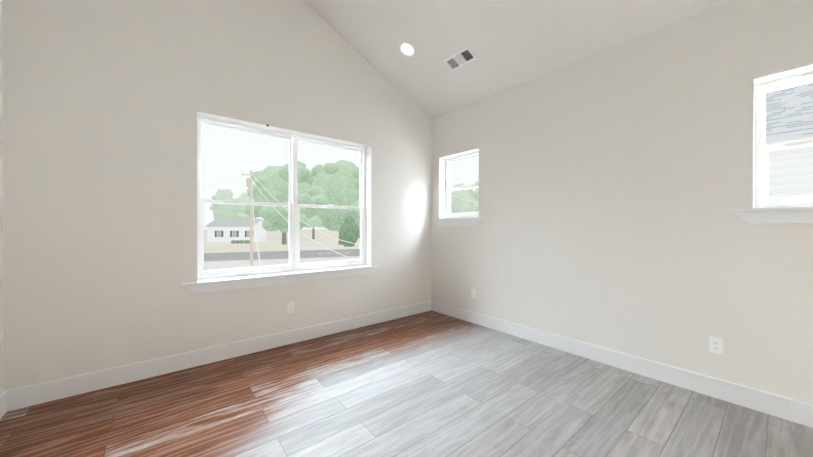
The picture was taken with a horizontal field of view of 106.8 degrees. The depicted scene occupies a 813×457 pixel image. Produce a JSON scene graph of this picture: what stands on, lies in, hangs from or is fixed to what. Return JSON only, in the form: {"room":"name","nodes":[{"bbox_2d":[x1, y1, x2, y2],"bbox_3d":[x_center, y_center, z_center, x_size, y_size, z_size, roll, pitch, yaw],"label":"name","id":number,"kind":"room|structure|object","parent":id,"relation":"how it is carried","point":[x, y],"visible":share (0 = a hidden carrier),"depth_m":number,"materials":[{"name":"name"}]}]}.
{"room":"empty bedroom","nodes":[
{"label":"empty bedroom","id":0,"kind":"room"},
{"bbox_2d":[0,0,3,393],"bbox_3d":[-1.184,-0.193,-0.040,0.240,2.850,5.100,0,0,-39],"label":"wall","id":1,"kind":"structure","parent":0,"point":[1,274],"depth_m":2.00,"materials":[{"name":"white paint"}]},
{"bbox_2d":[0,391,6,418],"bbox_3d":[-1.085,1.162,0.045,0.016,0.140,5.100,0,0,-39],"label":"baseboard","id":2,"kind":"structure","parent":1,"relation":"attached to","point":[3,402],"depth_m":1.98,"materials":[{"name":"white paint"}]},
{"bbox_2d":[2,0,431,389],"bbox_3d":[-1.237,-0.651,3.350,4.426,3.740,0.240,0,0,-39],"label":"wall","id":3,"kind":"structure","parent":0,"point":[105,103],"depth_m":2.51,"materials":[{"name":"white paint"}]},
{"bbox_2d":[4,301,430,410],"bbox_3d":[-1.156,1.150,3.257,3.946,0.140,0.016,0,0,-39],"label":"baseboard","id":4,"kind":"structure","parent":3,"relation":"attached to","point":[34,394],"depth_m":2.60,"materials":[{"name":"white paint"}]},
{"bbox_2d":[181,265,379,294],"bbox_3d":[-1.185,0.528,3.299,2.050,0.104,0.170,0,0,-39],"label":"sill","id":5,"kind":"structure","parent":3,"relation":"attached to","point":[225,284],"depth_m":3.08,"materials":[{"name":"white paint"}]},
{"bbox_2d":[197,116,365,279],"bbox_3d":[-1.226,-0.288,3.346,1.820,1.529,0.231,0,0,-39],"label":"window","id":6,"kind":"structure","parent":3,"relation":"in","point":[294,264],"depth_m":3.35,"materials":[{"name":"white plastic"}]},
{"bbox_2d":[287,302,293,313],"bbox_3d":[-1.228,0.840,3.202,0.070,0.114,0.009,0,0,-39],"label":"electrical outlet","id":7,"kind":"object","parent":3,"relation":"attached to","point":[290,307],"visible":1,"depth_m":3.20,"materials":[{"name":"white plastic"}]},
{"bbox_2d":[0,310,812,456],"bbox_3d":[0.443,1.297,1.282,4.426,0.140,5.580,0,0,-39],"label":"floor","id":8,"kind":"structure","parent":0,"point":[431,383],"depth_m":2.03,"materials":[{"name":"brown wood"}]},
{"bbox_2d":[303,0,730,119],"bbox_3d":[0.443,-2.070,1.269,4.546,1.205,5.680,0,0,-39],"label":"ceiling","id":9,"kind":"structure","parent":0,"point":[511,43],"depth_m":3.04,"materials":[{"name":"white paint"}]},
{"bbox_2d":[399,42,414,56],"bbox_3d":[0.008,-2.055,3.444,0.179,0.122,0.196,0,0,-39],"label":"recessed light","id":10,"kind":"object","parent":9,"relation":"in","point":[406,49],"visible":0.94,"depth_m":3.49,"materials":[{"name":"white plastic"}]},
{"bbox_2d":[444,47,476,70],"bbox_3d":[0.588,-1.862,3.330,0.152,0.073,0.344,0,0,-39],"label":"ceiling vent","id":11,"kind":"object","parent":9,"relation":"in","point":[463,57],"visible":1,"depth_m":3.32,"materials":[{"name":"silver metal"}]},
{"bbox_2d":[431,0,812,403],"bbox_3d":[2.070,-0.203,2.593,0.240,2.850,5.100,0,0,-39],"label":"wall","id":12,"kind":"structure","parent":0,"point":[616,183],"depth_m":2.49,"materials":[{"name":"white paint"}]},
{"bbox_2d":[431,217,486,225],"bbox_3d":[0.728,-0.092,4.132,0.170,0.104,0.950,0,0,-39],"label":"sill","id":13,"kind":"structure","parent":12,"relation":"attached to","point":[468,221],"depth_m":4.05,"materials":[{"name":"white paint"}]},
{"bbox_2d":[446,151,478,217],"bbox_3d":[0.831,-0.582,4.213,0.095,0.875,0.700,0,0,-39],"label":"window","id":14,"kind":"structure","parent":12,"relation":"in","point":[449,189],"depth_m":4.34,"materials":[{"name":"white plastic"}]},
{"bbox_2d":[472,289,475,297],"bbox_3d":[0.866,0.837,3.887,0.009,0.114,0.070,0,0,-39],"label":"electrical outlet","id":15,"kind":"object","parent":12,"relation":"attached to","point":[473,293],"visible":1,"depth_m":3.88,"materials":[{"name":"white plastic"}]},
{"bbox_2d":[431,301,812,427],"bbox_3d":[1.970,1.153,2.518,0.016,0.140,5.100,0,0,-39],"label":"baseboard","id":16,"kind":"structure","parent":12,"relation":"attached to","point":[790,409],"depth_m":2.42,"materials":[{"name":"white paint"}]},
{"bbox_2d":[709,336,722,353],"bbox_3d":[2.241,0.846,2.188,0.009,0.114,0.070,0,0,-39],"label":"electrical outlet","id":17,"kind":"object","parent":12,"relation":"attached to","point":[715,344],"visible":1,"depth_m":2.19,"materials":[{"name":"white plastic"}]},
{"bbox_2d":[728,206,812,223],"bbox_3d":[2.609,-0.083,1.808,0.170,0.104,0.930,0,0,-39],"label":"sill","id":18,"kind":"structure","parent":12,"relation":"attached to","point":[791,215],"depth_m":1.96,"materials":[{"name":"white paint"}]},
{"bbox_2d":[754,71,812,207],"bbox_3d":[2.712,-0.573,1.889,0.095,0.875,0.700,0,0,-39],"label":"window","id":19,"kind":"structure","parent":12,"relation":"in","point":[761,198],"depth_m":2.10,"materials":[{"name":"white plastic"}]},
{"label":"outside","id":20,"kind":"structure","parent":0,"visible":0},
{"bbox_2d":[204,229,359,262],"bbox_3d":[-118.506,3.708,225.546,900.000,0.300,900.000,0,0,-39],"label":"lawn","id":21,"kind":"structure","parent":20,"point":[269,244],"depth_m":73.69,"materials":[{"name":"beige plant"}]},
{"bbox_2d":[210,189,235,219],"bbox_3d":[-72.825,-5.900,120.819,9.980,19.728,7.975,0,0,-39],"label":"tree","id":22,"kind":"object","parent":21,"relation":"on","point":[227,211],"depth_m":118.31,"materials":[{"name":"green plant"}]},
{"bbox_2d":[205,219,266,241],"bbox_3d":[-53.411,0.526,95.907,14.607,7.070,9.900,0,0,1],"label":"house","id":23,"kind":"structure","parent":21,"relation":"on","point":[219,233],"depth_m":91.50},
{"bbox_2d":[234,192,255,218],"bbox_3d":[-67.293,-5.625,125.628,9.676,19.141,10.374,0,0,-39],"label":"tree","id":24,"kind":"object","parent":21,"relation":"on","point":[240,209],"depth_m":121.87,"materials":[{"name":"green plant"}]},
{"bbox_2d":[242,170,260,265],"bbox_3d":[-17.788,-1.180,34.652,1.762,10.957,1.506,0,0,-39],"label":"pole","id":25,"kind":"object","parent":21,"relation":"on","point":[249,181],"depth_m":34.53,"materials":[{"name":"brown wood"}]},
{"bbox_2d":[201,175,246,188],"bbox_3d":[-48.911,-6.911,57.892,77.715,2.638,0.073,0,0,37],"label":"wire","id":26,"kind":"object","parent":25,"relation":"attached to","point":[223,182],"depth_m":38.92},
{"bbox_2d":[251,184,260,265],"bbox_3d":[-9.700,-1.845,19.151,0.036,6.544,34.975,0,0,-28],"label":"wire","id":27,"kind":"object","parent":25,"relation":"attached to","point":[256,236],"depth_m":11.49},
{"bbox_2d":[253,181,352,258],"bbox_3d":[-9.958,-1.754,26.713,0.054,7.996,22.328,0,0,-45],"label":"wire","id":28,"kind":"object","parent":25,"relation":"attached to","point":[303,233],"depth_m":24.61,"materials":[{"name":"grey metal"}]},
{"bbox_2d":[253,176,359,244],"bbox_3d":[-9.729,-2.222,33.703,16.285,8.218,0.072,0,0,7],"label":"wire","id":29,"kind":"object","parent":25,"relation":"attached to","point":[303,221],"depth_m":33.82,"materials":[{"name":"grey metal"}]},
{"bbox_2d":[245,160,315,244],"bbox_3d":[-31.313,-6.873,78.299,17.939,22.004,17.246,0,0,-39],"label":"tree","id":30,"kind":"object","parent":21,"relation":"on","point":[270,175],"depth_m":72.60,"materials":[{"name":"green plant"}]},
{"bbox_2d":[204,258,359,279],"bbox_3d":[5.263,4.237,42.553,74.724,0.001,38.351,0,0,-39],"label":"pavement","id":31,"kind":"structure","parent":21,"relation":"on","point":[223,265],"depth_m":36.77,"materials":[{"name":"beige concrete"}]},
{"bbox_2d":[204,249,359,260],"bbox_3d":[7.912,4.164,64.002,110.230,0.001,42.815,0,0,-39],"label":"road","id":32,"kind":"structure","parent":21,"relation":"on","point":[246,255],"depth_m":49.06,"materials":[{"name":"grey asphalt"}]},
{"bbox_2d":[305,215,321,238],"bbox_3d":[-34.178,-8.805,112.280,13.653,25.603,14.309,0,0,-39],"label":"tree","id":33,"kind":"object","parent":21,"relation":"on","point":[313,222],"depth_m":109.86,"materials":[{"name":"green plant"}]},
{"bbox_2d":[302,160,359,244],"bbox_3d":[-17.597,-6.909,77.827,18.338,22.080,18.159,0,0,-39],"label":"tree","id":34,"kind":"object","parent":21,"relation":"on","point":[338,177],"depth_m":72.64,"materials":[{"name":"green plant"}]},
{"bbox_2d":[339,216,358,246],"bbox_3d":[-13.241,0.899,69.929,4.361,7.618,4.514,0,0,-39],"label":"evergreen","id":35,"kind":"object","parent":21,"relation":"on","point":[349,231],"depth_m":68.44,"materials":[{"name":"green plant"}]},
{"bbox_2d":[451,183,476,212],"bbox_3d":[16.898,-4.943,92.977,11.480,18.030,10.905,0,0,-39],"label":"tree","id":36,"kind":"object","parent":21,"relation":"on","point":[463,194],"depth_m":89.19,"materials":[{"name":"green plant"}]},
{"bbox_2d":[469,184,472,211],"bbox_3d":[11.298,-1.695,51.976,1.762,11.852,1.506,0,0,-39],"label":"pole","id":37,"kind":"object","parent":21,"relation":"on","point":[470,192],"depth_m":51.85,"materials":[{"name":"brown wood"}]},
{"bbox_2d":[473,181,478,211],"bbox_3d":[24.630,-5.466,92.615,11.462,19.078,10.972,0,0,-39],"label":"tree","id":38,"kind":"object","parent":21,"relation":"on","point":[475,193],"depth_m":89.55,"materials":[{"name":"green plant"}]},
{"bbox_2d":[765,82,812,197],"bbox_3d":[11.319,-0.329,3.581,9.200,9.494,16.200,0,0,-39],"label":"window pane","id":39,"kind":"object","parent":21,"relation":"on","point":[785,111],"depth_m":4.24,"materials":[{"name":"glass"}]}
]}

